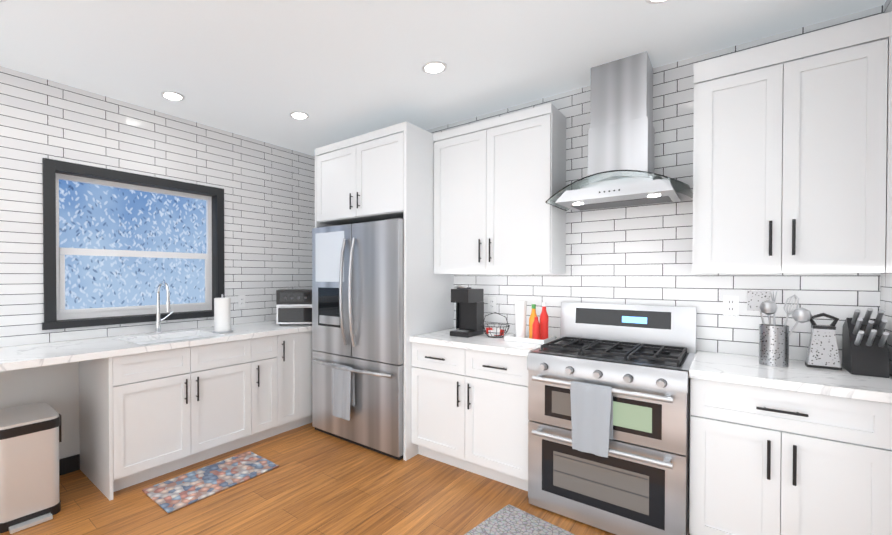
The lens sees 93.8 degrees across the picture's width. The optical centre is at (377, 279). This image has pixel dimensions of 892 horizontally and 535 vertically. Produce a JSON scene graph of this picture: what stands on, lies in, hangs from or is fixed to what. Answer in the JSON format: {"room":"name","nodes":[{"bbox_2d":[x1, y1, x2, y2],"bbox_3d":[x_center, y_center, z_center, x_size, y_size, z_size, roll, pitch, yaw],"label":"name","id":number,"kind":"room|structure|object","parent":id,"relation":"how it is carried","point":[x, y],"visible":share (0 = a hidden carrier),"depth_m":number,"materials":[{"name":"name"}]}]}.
{"room":"kitchen","nodes":[
{"label":"kitchen","id":0,"kind":"room"},
{"bbox_2d":[0,66,314,458],"bbox_3d":[-2.198,-0.003,2.920,0.150,2.690,4.700,1,1,41],"label":"wall","id":1,"kind":"structure","parent":0,"point":[269,206],"depth_m":3.09,"materials":[{"name":"white tile"}]},
{"bbox_2d":[59,454,79,475],"bbox_3d":[-2.797,1.295,2.109,0.012,0.110,2.125,1,1,41],"label":"baseboard","id":2,"kind":"structure","parent":1,"relation":"attached to","point":[69,464],"depth_m":2.87,"materials":[{"name":"grey wood"}]},
{"bbox_2d":[42,158,224,329],"bbox_3d":[-1.861,-0.245,3.288,0.180,1.146,1.312,1,1,41],"label":"window","id":3,"kind":"structure","parent":1,"relation":"in","point":[119,247],"depth_m":3.21,"materials":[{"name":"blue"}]},
{"bbox_2d":[238,295,244,307],"bbox_3d":[-1.273,0.202,3.881,0.008,0.114,0.070,1,1,41],"label":"electrical outlet","id":4,"kind":"object","parent":1,"relation":"attached to","point":[241,300],"visible":1,"depth_m":3.87,"materials":[{"name":"white plastic"}]},
{"bbox_2d":[0,423,689,534],"bbox_3d":[-0.601,1.416,1.567,4.355,0.120,5.000,1,1,41],"label":"floor","id":5,"kind":"structure","parent":0,"point":[316,482],"depth_m":2.50,"materials":[{"name":"brown wood"}]},
{"bbox_2d":[0,402,61,533],"bbox_3d":[-2.053,1.064,2.401,0.460,0.564,0.311,1,1,41],"label":"trash can","id":6,"kind":"object","parent":5,"relation":"on","point":[30,437],"visible":1,"depth_m":2.29,"materials":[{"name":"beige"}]},
{"bbox_2d":[79,332,259,500],"bbox_3d":[-1.531,0.900,3.106,0.627,0.880,1.039,1,1,41],"label":"base cabinet","id":7,"kind":"object","parent":5,"relation":"on","point":[152,405],"depth_m":2.80,"materials":[{"name":"white wood"}]},
{"bbox_2d":[0,320,311,371],"bbox_3d":[-1.811,0.443,2.755,0.652,0.040,4.448,1,1,41],"label":"countertop","id":8,"kind":"structure","parent":7,"relation":"on","point":[32,355],"depth_m":2.71,"materials":[{"name":"white stone"}]},
{"bbox_2d":[154,281,172,333],"bbox_3d":[-1.627,0.212,3.214,0.224,0.410,0.142,1,1,41],"label":"faucet","id":9,"kind":"object","parent":8,"relation":"on","point":[159,319],"visible":1,"depth_m":3.22,"materials":[{"name":"silver metal"}]},
{"bbox_2d":[212,294,232,332],"bbox_3d":[-1.238,0.266,3.299,0.156,0.302,0.156,1,1,41],"label":"paper towel","id":10,"kind":"object","parent":8,"relation":"on","point":[222,314],"visible":0.98,"depth_m":3.25,"materials":[{"name":"white paper"}]},
{"bbox_2d":[276,289,311,324],"bbox_3d":[-0.750,0.251,3.861,0.340,0.320,0.342,0,1,-4],"label":"toaster oven","id":11,"kind":"object","parent":8,"relation":"on","point":[293,306],"visible":0.83,"depth_m":3.73,"materials":[{"name":"black"}]},
{"bbox_2d":[142,451,278,512],"bbox_3d":[-1.100,1.337,2.790,0.385,0.012,0.770,1,1,41],"label":"floral rug","id":12,"kind":"object","parent":5,"relation":"on","point":[175,493],"visible":1,"depth_m":2.74,"materials":[{"name":"multicoloured fabric"}]},
{"bbox_2d":[260,336,287,440],"bbox_3d":[-1.150,0.895,3.551,0.627,0.880,0.368,1,1,41],"label":"base cabinet","id":13,"kind":"object","parent":5,"relation":"on","point":[273,370],"depth_m":3.42,"materials":[{"name":"white wood"}]},
{"bbox_2d":[284,332,303,430],"bbox_3d":[-1.012,0.893,3.713,0.627,0.880,0.291,1,1,41],"label":"base cabinet","id":14,"kind":"object","parent":5,"relation":"on","point":[294,342],"depth_m":3.59,"materials":[{"name":"white wood"}]},
{"bbox_2d":[304,332,313,424],"bbox_3d":[-0.891,0.892,3.854,0.627,0.880,0.196,1,1,41],"label":"base cabinet","id":15,"kind":"object","parent":5,"relation":"on","point":[308,350],"depth_m":3.69,"materials":[{"name":"white wood"}]},
{"bbox_2d":[312,218,403,459],"bbox_3d":[-0.004,0.434,3.574,0.968,1.802,0.800,1,1,41],"label":"refrigerator","id":16,"kind":"object","parent":5,"relation":"on","point":[357,329],"visible":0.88,"depth_m":3.26,"materials":[{"name":"grey metal"}]},
{"bbox_2d":[409,328,558,490],"bbox_3d":[0.790,0.881,3.026,0.900,0.920,0.661,1,1,41],"label":"base cabinet","id":17,"kind":"object","parent":5,"relation":"on","point":[469,403],"visible":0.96,"depth_m":2.77,"materials":[{"name":"white wood"}]},
{"bbox_2d":[450,285,483,337],"bbox_3d":[0.681,0.227,3.142,0.160,0.382,0.262,1,1,41],"label":"coffee maker","id":18,"kind":"object","parent":17,"relation":"on","point":[468,301],"visible":1,"depth_m":3.12,"materials":[{"name":"black plastic"}]},
{"bbox_2d":[481,312,509,337],"bbox_3d":[0.871,0.327,3.034,0.205,0.181,0.204,1,1,41],"label":"basket","id":19,"kind":"object","parent":17,"relation":"on","point":[497,331],"visible":1,"depth_m":3.01,"materials":[{"name":"black metal"}]},
{"bbox_2d":[504,301,555,344],"bbox_3d":[1.065,0.286,2.868,0.270,0.270,0.240,1,1,41],"label":"tray","id":20,"kind":"object","parent":17,"relation":"on","point":[538,333],"visible":1,"depth_m":2.85,"materials":[{"name":"white plastic"}]},
{"bbox_2d":[464,504,574,534],"bbox_3d":[0.868,1.347,1.899,0.620,0.010,0.950,-1,1,-41],"label":"rug","id":21,"kind":"object","parent":5,"relation":"on","point":[508,519],"visible":1,"depth_m":2.25,"materials":[{"name":"grey fabric"}]},
{"bbox_2d":[527,302,696,534],"bbox_3d":[1.374,0.754,2.427,0.760,1.185,0.766,1,1,41],"label":"range","id":22,"kind":"object","parent":5,"relation":"on","point":[608,417],"visible":1,"depth_m":2.20,"materials":[{"name":"grey metal"}]},
{"bbox_2d":[689,351,891,534],"bbox_3d":[1.980,0.891,2.007,0.704,0.920,0.661,1,1,41],"label":"base cabinet","id":23,"kind":"object","parent":5,"relation":"on","point":[797,447],"visible":0.98,"depth_m":1.80,"materials":[{"name":"white wood"}]},
{"bbox_2d":[747,291,811,366],"bbox_3d":[2.017,0.243,2.073,0.232,0.373,0.120,1,1,41],"label":"utensil holder","id":24,"kind":"object","parent":23,"relation":"on","point":[774,344],"visible":1,"depth_m":2.05,"materials":[{"name":"silver metal"}]},
{"bbox_2d":[805,313,841,369],"bbox_3d":[2.198,0.295,2.031,0.116,0.269,0.086,1,1,41],"label":"box grater","id":25,"kind":"object","parent":23,"relation":"on","point":[823,352],"visible":0.96,"depth_m":2.01,"materials":[{"name":"silver metal"}]},
{"bbox_2d":[842,308,889,377],"bbox_3d":[2.259,0.278,1.902,0.110,0.306,0.275,1,1,41],"label":"knife block","id":26,"kind":"object","parent":23,"relation":"on","point":[865,351],"visible":1,"depth_m":1.86,"materials":[{"name":"black wood"}]},
{"bbox_2d":[0,0,885,155],"bbox_3d":[-0.601,-1.394,1.538,4.355,0.120,5.000,1,1,41],"label":"ceiling","id":27,"kind":"structure","parent":0,"point":[334,70],"depth_m":2.39,"materials":[{"name":"white paint"}]},
{"bbox_2d":[161,91,184,100],"bbox_3d":[-1.496,-1.345,3.018,0.158,0.006,0.158,0,1,-4],"label":"recessed light","id":28,"kind":"object","parent":27,"relation":"in","point":[170,95],"depth_m":3.01,"materials":[{"name":"white plastic"}]},
{"bbox_2d":[289,111,308,119],"bbox_3d":[-0.638,-1.349,3.385,0.158,0.006,0.158,0,1,32],"label":"recessed light","id":29,"kind":"object","parent":27,"relation":"in","point":[296,115],"depth_m":3.37,"materials":[{"name":"white plastic"}]},
{"bbox_2d":[422,61,446,73],"bbox_3d":[0.363,-1.341,2.606,0.158,0.006,0.158,0,1,14],"label":"recessed light","id":30,"kind":"object","parent":27,"relation":"in","point":[434,67],"depth_m":2.59,"materials":[{"name":"white plastic"}]},
{"bbox_2d":[645,0,668,3],"bbox_3d":[1.335,-1.334,1.912,0.158,0.006,0.158,0,1,14],"label":"recessed light","id":31,"kind":"object","parent":27,"relation":"in","point":[647,1],"depth_m":1.97,"materials":[{"name":"white plastic"}]},
{"bbox_2d":[426,5,883,363],"bbox_3d":[0.976,-0.008,3.395,4.355,2.690,0.150,1,1,41],"label":"wall","id":32,"kind":"structure","parent":0,"point":[638,255],"depth_m":2.58,"materials":[{"name":"tile"}]},
{"bbox_2d":[315,121,430,226],"bbox_3d":[0.050,-0.844,3.625,0.973,0.658,0.686,1,1,41],"label":"upper cabinet","id":33,"kind":"object","parent":32,"relation":"attached to","point":[389,177],"depth_m":3.25,"materials":[{"name":"white wood"}]},
{"bbox_2d":[488,297,495,310],"bbox_3d":[0.929,0.194,3.333,0.070,0.114,0.008,1,1,41],"label":"electrical outlet","id":34,"kind":"object","parent":32,"relation":"attached to","point":[491,303],"visible":1,"depth_m":3.33,"materials":[{"name":"white plastic"}]},
{"bbox_2d":[431,103,565,274],"bbox_3d":[0.903,-0.607,3.134,0.914,1.123,0.327,1,1,41],"label":"upper cabinet","id":35,"kind":"object","parent":32,"relation":"attached to","point":[472,203],"depth_m":2.95,"materials":[{"name":"white wood"}]},
{"bbox_2d":[545,51,692,211],"bbox_3d":[1.476,-0.909,2.528,0.730,0.866,0.497,1,1,41],"label":"range hood","id":36,"kind":"object","parent":32,"relation":"attached to","point":[621,134],"visible":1,"depth_m":2.49,"materials":[{"name":"silver metal"}]},
{"bbox_2d":[723,295,738,315],"bbox_3d":[2.043,0.147,2.379,0.070,0.114,0.008,1,1,41],"label":"electrical outlet","id":37,"kind":"object","parent":32,"relation":"attached to","point":[730,305],"visible":1,"depth_m":2.38,"materials":[{"name":"white plastic"}]},
{"bbox_2d":[692,11,891,273],"bbox_3d":[2.075,-0.600,2.109,0.713,1.130,0.361,1,1,41],"label":"upper cabinet","id":38,"kind":"object","parent":32,"relation":"attached to","point":[792,166],"visible":1,"depth_m":1.97,"materials":[{"name":"white wood"}]},
{"bbox_2d":[880,0,891,375],"bbox_3d":[0.997,0.025,0.186,0.150,2.690,4.700,1,1,41],"label":"wall","id":39,"kind":"structure","parent":0,"point":[886,293],"depth_m":1.93,"materials":[{"name":"tile"}]}
]}

